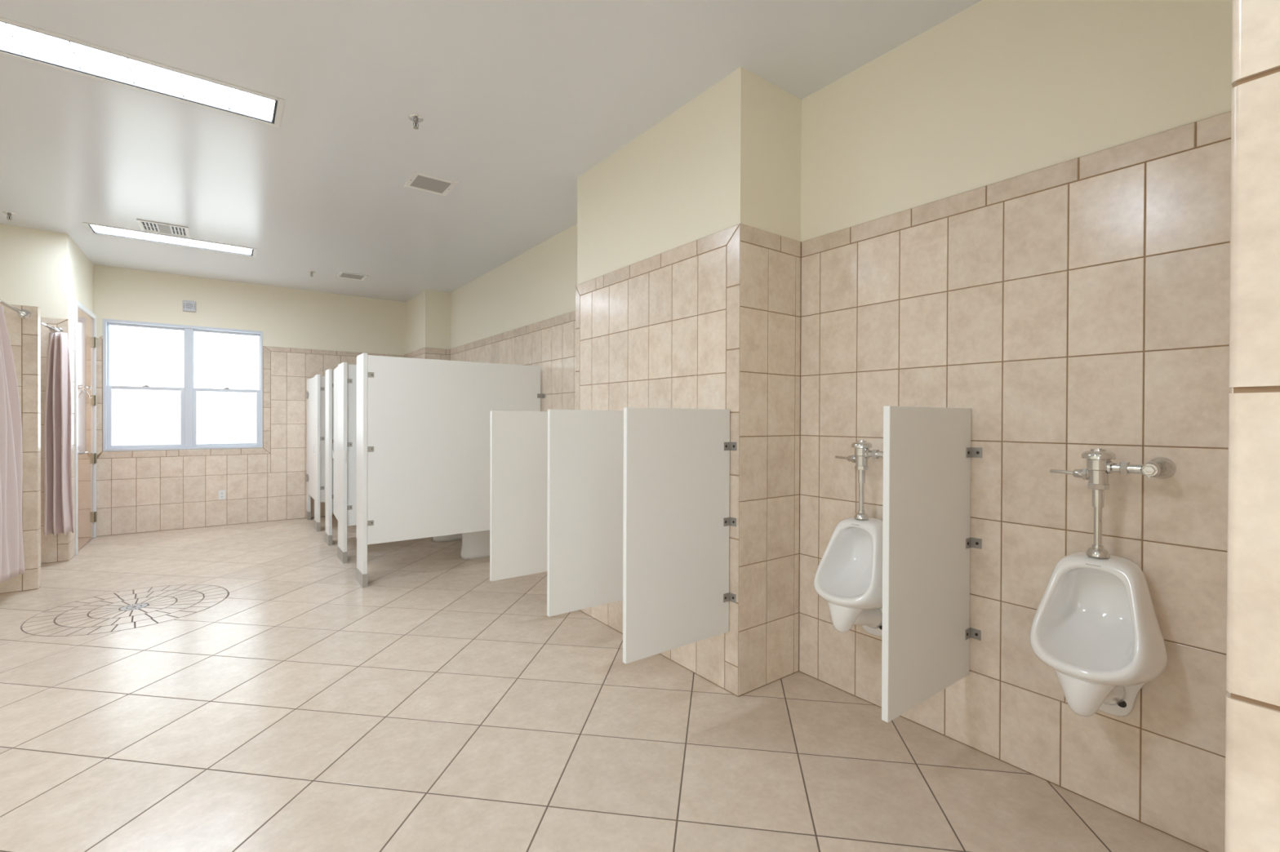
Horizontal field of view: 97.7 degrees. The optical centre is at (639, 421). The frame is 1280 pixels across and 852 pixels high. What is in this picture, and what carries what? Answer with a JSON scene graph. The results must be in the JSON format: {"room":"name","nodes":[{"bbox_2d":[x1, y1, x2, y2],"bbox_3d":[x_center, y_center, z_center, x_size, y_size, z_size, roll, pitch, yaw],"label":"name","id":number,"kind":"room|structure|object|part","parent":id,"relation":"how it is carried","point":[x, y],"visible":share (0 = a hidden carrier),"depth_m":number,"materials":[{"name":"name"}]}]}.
{"room":"public restroom","nodes":[
{"label":"public restroom","id":0,"kind":"room"},
{"bbox_2d":[0,303,40,594],"bbox_3d":[-5.329,0.207,4.084,1.310,2.244,0.088,0,0,-37],"label":"wall","id":1,"kind":"structure","parent":0,"point":[24,335],"depth_m":4.41,"materials":[{"name":"tile"}]},
{"bbox_2d":[0,299,31,319],"bbox_3d":[-4.410,-0.841,3.825,0.072,0.072,1.410,0,0,-37],"label":"shower curtain rod","id":2,"kind":"object","parent":1,"relation":"attached to","point":[23,313],"visible":1,"depth_m":4.28,"materials":[{"name":"silver metal"}]},
{"bbox_2d":[0,299,25,582],"bbox_3d":[-4.434,0.163,3.855,0.079,2.052,1.277,0,0,-37],"label":"shower curtain","id":3,"kind":"object","parent":2,"relation":"hanging from","point":[11,547],"visible":1,"depth_m":4.07,"materials":[{"name":"pink fabric"}]},
{"bbox_2d":[0,223,71,564],"bbox_3d":[-6.039,-0.233,4.956,1.408,3.110,0.160,0,0,-37],"label":"wall","id":4,"kind":"structure","parent":0,"point":[35,264],"depth_m":5.21,"materials":[{"name":"beige paint"}]},
{"bbox_2d":[67,238,93,560],"bbox_3d":[-5.907,-0.237,5.828,0.160,3.110,1.393,0,0,-37],"label":"wall","id":5,"kind":"structure","parent":0,"point":[82,268],"depth_m":5.53,"materials":[{"name":"beige paint"}]},
{"bbox_2d":[40,320,62,332],"bbox_3d":[-5.181,-0.849,4.864,0.072,0.072,1.000,0,0,-37],"label":"shower curtain rod","id":6,"kind":"object","parent":5,"relation":"attached to","point":[42,323],"visible":0.52,"depth_m":5.03,"materials":[{"name":"silver metal"}]},
{"bbox_2d":[43,326,74,537],"bbox_3d":[-5.394,0.086,5.181,0.208,1.920,0.184,0,0,-37],"label":"shower curtain","id":7,"kind":"object","parent":6,"relation":"hanging from","point":[57,425],"visible":0.99,"depth_m":5.17,"materials":[{"name":"pink fabric"}]},
{"bbox_2d":[73,298,97,555],"bbox_3d":[-5.934,0.050,5.941,0.190,2.535,1.063,0,0,-37],"label":"door","id":8,"kind":"structure","parent":5,"relation":"in","point":[84,320],"depth_m":5.99,"materials":[{"name":"white paint"}]},
{"bbox_3d":[-5.674,0.315,5.693,0.068,0.068,0.154,0,0,-37],"label":"lever handle","id":9,"kind":"part","parent":8,"relation":"part of","materials":[{"name":"metal"}]},
{"bbox_2d":[93,264,404,536],"bbox_3d":[-4.774,-0.241,7.574,4.240,3.110,0.160,0,0,-37],"label":"wall","id":10,"kind":"structure","parent":0,"point":[307,334],"depth_m":7.21,"materials":[{"name":"beige tile"}]},
{"bbox_2d":[102,318,262,451],"bbox_3d":[-5.604,-0.424,6.940,1.528,1.528,0.126,0,0,-37],"label":"window","id":11,"kind":"structure","parent":10,"relation":"in","point":[166,386],"depth_m":6.89,"materials":[{"name":"glass"}]},
{"bbox_3d":[-5.925,-0.785,6.731,0.703,0.747,0.035,0,0,-37],"label":"sash","id":12,"kind":"part","parent":11,"relation":"part of","materials":[{"name":"white plastic"}]},
{"bbox_3d":[-5.906,-0.056,6.706,0.703,0.731,0.033,0,0,-37],"label":"sash","id":13,"kind":"part","parent":11,"relation":"part of","materials":[{"name":"white glass"}]},
{"bbox_3d":[-5.905,-0.051,6.704,0.643,0.690,0.006,0,0,-37],"label":"pane","id":14,"kind":"part","parent":11,"relation":"part of","materials":[{"name":"clear glass"}]},
{"bbox_3d":[-5.924,-0.782,6.730,0.683,0.730,0.006,0,0,-37],"label":"pane","id":15,"kind":"part","parent":11,"relation":"part of","materials":[{"name":"clear glass"}]},
{"bbox_3d":[-5.301,-0.785,7.194,0.696,0.747,0.035,0,0,-37],"label":"sash","id":16,"kind":"part","parent":11,"relation":"part of","materials":[{"name":"white glass"}]},
{"bbox_3d":[-5.282,-0.056,7.168,0.696,0.731,0.033,0,0,-37],"label":"sash","id":17,"kind":"part","parent":11,"relation":"part of","materials":[{"name":"white glass"}]},
{"bbox_3d":[-5.281,-0.051,7.167,0.636,0.690,0.006,0,0,-37],"label":"pane","id":18,"kind":"part","parent":11,"relation":"part of","materials":[{"name":"clear glass"}]},
{"bbox_3d":[-5.300,-0.781,7.192,0.676,0.730,0.006,0,0,-37],"label":"pane","id":19,"kind":"part","parent":11,"relation":"part of","materials":[{"name":"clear glass"}]},
{"bbox_2d":[182,300,195,311],"bbox_3d":[-5.543,-1.424,6.882,0.128,0.128,0.036,0,0,-37],"label":"fire alarm","id":20,"kind":"object","parent":10,"relation":"attached to","point":[189,306],"visible":1,"depth_m":6.87,"materials":[{"name":"grey plastic"}]},
{"bbox_2d":[218,489,225,499],"bbox_3d":[-5.296,0.926,7.090,0.072,0.120,0.008,0,0,-37],"label":"wall outlet","id":21,"kind":"object","parent":10,"relation":"attached to","point":[221,493],"visible":1,"depth_m":7.09,"materials":[{"name":"white plastic"}]},
{"bbox_2d":[404,289,450,360],"bbox_3d":[-3.078,-0.237,8.111,0.391,3.110,1.098,0,0,-37],"label":"wall column","id":22,"kind":"structure","parent":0,"point":[428,313],"depth_m":7.70,"materials":[{"name":"beige paint"}]},
{"bbox_2d":[0,0,981,302],"bbox_3d":[-1.641,-1.833,2.379,5.400,0.150,12.400,0,0,-37],"label":"ceiling","id":23,"kind":"structure","parent":0,"point":[516,100],"depth_m":3.18,"materials":[{"name":"white paint"}]},
{"bbox_2d":[2,211,16,220],"bbox_3d":[-5.389,-1.756,4.782,0.080,0.058,0.080,0,0,-37],"label":"sprinkler head","id":24,"kind":"object","parent":23,"relation":"attached to","point":[9,214],"visible":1,"depth_m":4.77},
{"bbox_2d":[0,17,284,128],"bbox_3d":[-2.567,-1.792,2.820,1.290,0.065,0.362,0,0,-37],"label":"ceiling light","id":25,"kind":"object","parent":23,"relation":"attached to","point":[18,40],"visible":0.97,"depth_m":2.84,"materials":[{"name":"white plastic"}]},
{"bbox_2d":[136,218,190,238],"bbox_3d":[-4.380,-1.777,5.156,0.356,0.012,0.356,0,0,-37],"label":"ceiling vent","id":26,"kind":"object","parent":23,"relation":"in","point":[144,225],"visible":1,"depth_m":5.14,"materials":[{"name":"white metal"}]},
{"bbox_2d":[82,222,257,257],"bbox_3d":[-4.567,-1.813,5.523,1.290,0.065,0.362,0,0,-37],"label":"ceiling light","id":27,"kind":"object","parent":23,"relation":"attached to","point":[100,229],"visible":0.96,"depth_m":5.52,"materials":[{"name":"white plastic"}]},
{"bbox_2d":[307,271,315,277],"bbox_3d":[-3.917,-1.760,6.675,0.080,0.058,0.080,0,0,-37],"label":"sprinkler head","id":28,"kind":"object","parent":23,"relation":"attached to","point":[310,272],"visible":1,"depth_m":6.67},
{"bbox_2d":[335,271,368,280],"bbox_3d":[-3.524,-1.783,6.847,0.312,0.010,0.304,0,0,-37],"label":"ceiling vent","id":29,"kind":"object","parent":23,"relation":"in","point":[341,274],"visible":1,"depth_m":6.84,"materials":[{"name":"grey metal"}]},
{"bbox_2d":[408,114,422,129],"bbox_3d":[-1.300,-1.732,3.246,0.080,0.058,0.080,0,0,-37],"label":"sprinkler head","id":30,"kind":"object","parent":23,"relation":"attached to","point":[415,118],"visible":1,"depth_m":3.24},
{"bbox_2d":[403,170,457,195],"bbox_3d":[-1.553,-1.762,4.149,0.312,0.010,0.304,0,0,-37],"label":"ceiling vent","id":31,"kind":"object","parent":23,"relation":"in","point":[417,180],"visible":1,"depth_m":4.14,"materials":[{"name":"white metal"}]},
{"bbox_2d":[0,515,1205,851],"bbox_3d":[-1.687,1.452,2.180,5.826,0.200,12.956,0,0,-37],"label":"floor","id":32,"kind":"structure","parent":0,"point":[237,687],"depth_m":2.41,"materials":[{"name":"tile"}]},
{"bbox_2d":[306,378,311,519],"bbox_3d":[-4.484,0.367,7.572,0.039,1.895,0.166,0,0,-37],"label":"pilaster","id":33,"kind":"object","parent":32,"relation":"on","point":[308,497],"visible":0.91,"depth_m":7.52,"materials":[{"name":"white plastic"}]},
{"bbox_2d":[306,377,314,499],"bbox_3d":[-4.246,0.202,7.245,0.060,1.540,0.666,0,0,-39],"label":"door","id":34,"kind":"structure","parent":33,"relation":"attached to","point":[310,394],"depth_m":7.23,"materials":[{"name":"white plastic"}]},
{"bbox_2d":[314,374,320,531],"bbox_3d":[-3.955,0.373,6.860,0.039,1.895,0.290,0,0,-37],"label":"pilaster","id":35,"kind":"object","parent":32,"relation":"on","point":[317,378],"visible":1,"depth_m":6.76,"materials":[{"name":"white plastic"}]},
{"bbox_2d":[324,368,332,546],"bbox_3d":[-3.400,0.379,6.111,0.039,1.895,0.265,0,0,-37],"label":"pilaster","id":36,"kind":"object","parent":32,"relation":"on","point":[328,525],"visible":1,"depth_m":6.01,"materials":[{"name":"white plastic"}]},
{"bbox_2d":[324,454,325,510],"bbox_3d":[-3.263,0.210,6.411,0.600,1.540,0.055,0,0,-39],"label":"door","id":37,"kind":"structure","parent":36,"relation":"attached to","point":[325,455],"depth_m":6.24,"materials":[{"name":"white plastic"}]},
{"bbox_2d":[337,362,347,564],"bbox_3d":[-2.868,0.385,5.394,0.039,1.895,0.340,0,0,-37],"label":"pilaster","id":38,"kind":"object","parent":32,"relation":"on","point":[342,553],"visible":1,"depth_m":5.30,"materials":[{"name":"white plastic"}]},
{"bbox_2d":[333,366,337,520],"bbox_3d":[-3.118,0.214,5.770,0.055,1.540,0.560,0,0,-33],"label":"door","id":39,"kind":"structure","parent":38,"relation":"attached to","point":[335,371],"depth_m":5.75,"materials":[{"name":"white plastic"}]},
{"bbox_2d":[355,352,368,587],"bbox_3d":[-2.300,0.391,4.629,0.039,1.895,0.280,0,0,-37],"label":"pilaster","id":40,"kind":"object","parent":32,"relation":"on","point":[362,575],"visible":1,"depth_m":4.55,"materials":[{"name":"white plastic"}]},
{"bbox_2d":[431,533,462,542],"bbox_3d":[-2.077,0.925,6.418,0.700,0.810,0.370,0,0,-37],"label":"toilet","id":41,"kind":"object","parent":32,"relation":"on","point":[458,536],"visible":0.02,"depth_m":6.24,"materials":[{"name":"white ceramic"}]},
{"bbox_2d":[459,530,489,559],"bbox_3d":[-1.522,0.931,5.671,0.700,0.810,0.370,0,0,-37],"label":"toilet","id":42,"kind":"object","parent":32,"relation":"on","point":[474,544],"visible":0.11,"depth_m":5.49,"materials":[{"name":"white ceramic"}]},
{"bbox_2d":[575,66,801,697],"bbox_3d":[0.221,-0.202,3.554,0.523,3.110,1.608,0,0,-37],"label":"wall pier","id":43,"kind":"object","parent":32,"relation":"on","point":[688,286],"visible":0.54,"depth_m":2.97,"materials":[{"name":"beige tile"}]},
{"bbox_2d":[489,410,547,581],"bbox_3d":[-0.708,0.485,3.833,0.637,1.114,0.067,0,0,-37],"label":"screen","id":44,"kind":"object","parent":43,"relation":"attached to","point":[518,472],"visible":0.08,"depth_m":3.76,"materials":[{"name":"metal"}]},
{"bbox_2d":[546,409,623,617],"bbox_3d":[-0.225,0.490,3.181,0.637,1.114,0.067,0,0,-37],"label":"screen","id":45,"kind":"object","parent":43,"relation":"attached to","point":[585,447],"visible":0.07,"depth_m":3.13,"materials":[{"name":"metal"}]},
{"bbox_2d":[622,407,736,664],"bbox_3d":[0.201,0.495,2.607,0.637,1.114,0.067,0,0,-37],"label":"screen","id":46,"kind":"object","parent":43,"relation":"attached to","point":[677,522],"visible":1,"depth_m":2.59,"materials":[{"name":"metal"}]},
{"bbox_2d":[449,0,1233,851],"bbox_3d":[-0.446,-0.212,5.053,0.293,3.110,9.450,0,0,-37],"label":"wall","id":47,"kind":"structure","parent":0,"point":[1015,214],"depth_m":2.16,"materials":[{"name":"beige tile"}]},
{"bbox_2d":[320,376,325,502],"bbox_3d":[-3.247,0.210,7.259,1.578,1.538,0.055,0,0,-37],"label":"divider","id":48,"kind":"object","parent":47,"relation":"attached to","point":[322,380],"visible":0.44,"depth_m":6.81,"materials":[{"name":"metal"}]},
{"bbox_2d":[332,370,333,512],"bbox_3d":[-2.695,0.216,6.514,1.578,1.538,0.055,0,0,-37],"label":"divider","id":49,"kind":"object","parent":47,"relation":"attached to","point":[332,371],"visible":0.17,"depth_m":6.05,"materials":[{"name":"metal"}]},
{"bbox_2d":[346,364,356,526],"bbox_3d":[-2.145,0.222,5.773,1.578,1.538,0.055,0,0,-37],"label":"divider","id":50,"kind":"object","parent":47,"relation":"attached to","point":[352,369],"visible":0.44,"depth_m":5.33,"materials":[{"name":"metal"}]},
{"bbox_2d":[367,355,545,544],"bbox_3d":[-1.571,0.228,5.000,1.578,1.538,0.055,0,0,-37],"label":"divider","id":51,"kind":"object","parent":47,"relation":"attached to","point":[428,420],"visible":0.7,"depth_m":4.84,"materials":[{"name":"white plastic"}]},
{"bbox_2d":[813,516,882,636],"bbox_3d":[0.995,0.736,2.582,0.355,0.571,0.360,0,0,-37],"label":"urinal","id":52,"kind":"object","parent":47,"relation":"attached to","point":[848,576],"visible":0.95,"depth_m":2.60,"materials":[{"name":"white ceramic"}]},
{"bbox_2d":[835,440,883,519],"bbox_3d":[1.074,0.268,2.618,0.168,0.365,0.311,0,0,-37],"label":"valve","id":53,"kind":"object","parent":52,"relation":"attached to","point":[862,453],"visible":0.76,"depth_m":2.59,"materials":[{"name":"silver metal"}]},
{"bbox_3d":[0.974,0.172,2.690,0.014,0.016,0.074,0,0,-37],"label":"trip lever","id":54,"kind":"part","parent":53,"relation":"part of","materials":[{"name":"silver metal"}]},
{"bbox_2d":[847,454,855,462],"bbox_3d":[1.007,0.174,2.645,0.044,0.038,0.046,0,0,-37],"label":"coupling","id":55,"kind":"object","parent":53,"relation":"attached to","point":[850,458],"depth_m":2.63,"materials":[{"name":"silver metal"}]},
{"bbox_3d":[1.079,0.147,2.548,0.048,0.044,0.096,0,0,-37],"label":"supply arm","id":56,"kind":"part","parent":53,"relation":"part of","materials":[{"name":"silver metal"}]},
{"bbox_3d":[1.120,0.912,2.679,0.022,0.222,0.260,0,0,-37],"label":"foot plate","id":57,"kind":"part","parent":52,"relation":"part of","materials":[{"name":"white ceramic"}]},
{"bbox_2d":[881,405,982,722],"bbox_3d":[1.134,0.501,2.145,0.637,1.114,0.067,0,0,-37],"label":"screen","id":58,"kind":"object","parent":47,"relation":"attached to","point":[928,452],"visible":1,"depth_m":2.11,"materials":[{"name":"white plastic"}]},
{"bbox_2d":[1029,551,1168,716],"bbox_3d":[1.517,0.741,1.879,0.355,0.571,0.360,0,0,-37],"label":"urinal","id":59,"kind":"object","parent":47,"relation":"attached to","point":[1095,624],"visible":1,"depth_m":1.88,"materials":[{"name":"white ceramic"}]},
{"bbox_2d":[1049,448,1176,558],"bbox_3d":[1.599,0.273,1.911,0.168,0.365,0.311,0,0,-37],"label":"valve","id":60,"kind":"object","parent":59,"relation":"attached to","point":[1100,465],"visible":1,"depth_m":1.88,"materials":[{"name":"silver metal"}]},
{"bbox_3d":[1.498,0.178,1.984,0.014,0.016,0.074,0,0,-37],"label":"trip lever","id":61,"kind":"part","parent":60,"relation":"part of","materials":[{"name":"silver metal"}]},
{"bbox_2d":[1072,468,1088,479],"bbox_3d":[1.531,0.179,1.939,0.044,0.038,0.046,0,0,-37],"label":"coupling","id":62,"kind":"object","parent":60,"relation":"attached to","point":[1083,473],"depth_m":1.93,"materials":[{"name":"silver metal"}]},
{"bbox_3d":[1.604,0.153,1.841,0.048,0.044,0.096,0,0,-37],"label":"supply arm","id":63,"kind":"part","parent":60,"relation":"part of","materials":[{"name":"silver metal"}]},
{"bbox_3d":[1.644,0.918,1.972,0.022,0.222,0.260,0,0,-37],"label":"foot plate","id":64,"kind":"part","parent":59,"relation":"part of","materials":[{"name":"white ceramic"}]},
{"bbox_2d":[1224,0,1279,851],"bbox_3d":[2.368,-0.175,-0.171,1.900,3.110,3.305,0,0,-37],"label":"wall","id":65,"kind":"structure","parent":0,"point":[1252,728],"depth_m":0.58,"materials":[{"name":"beige tile"}]}
]}

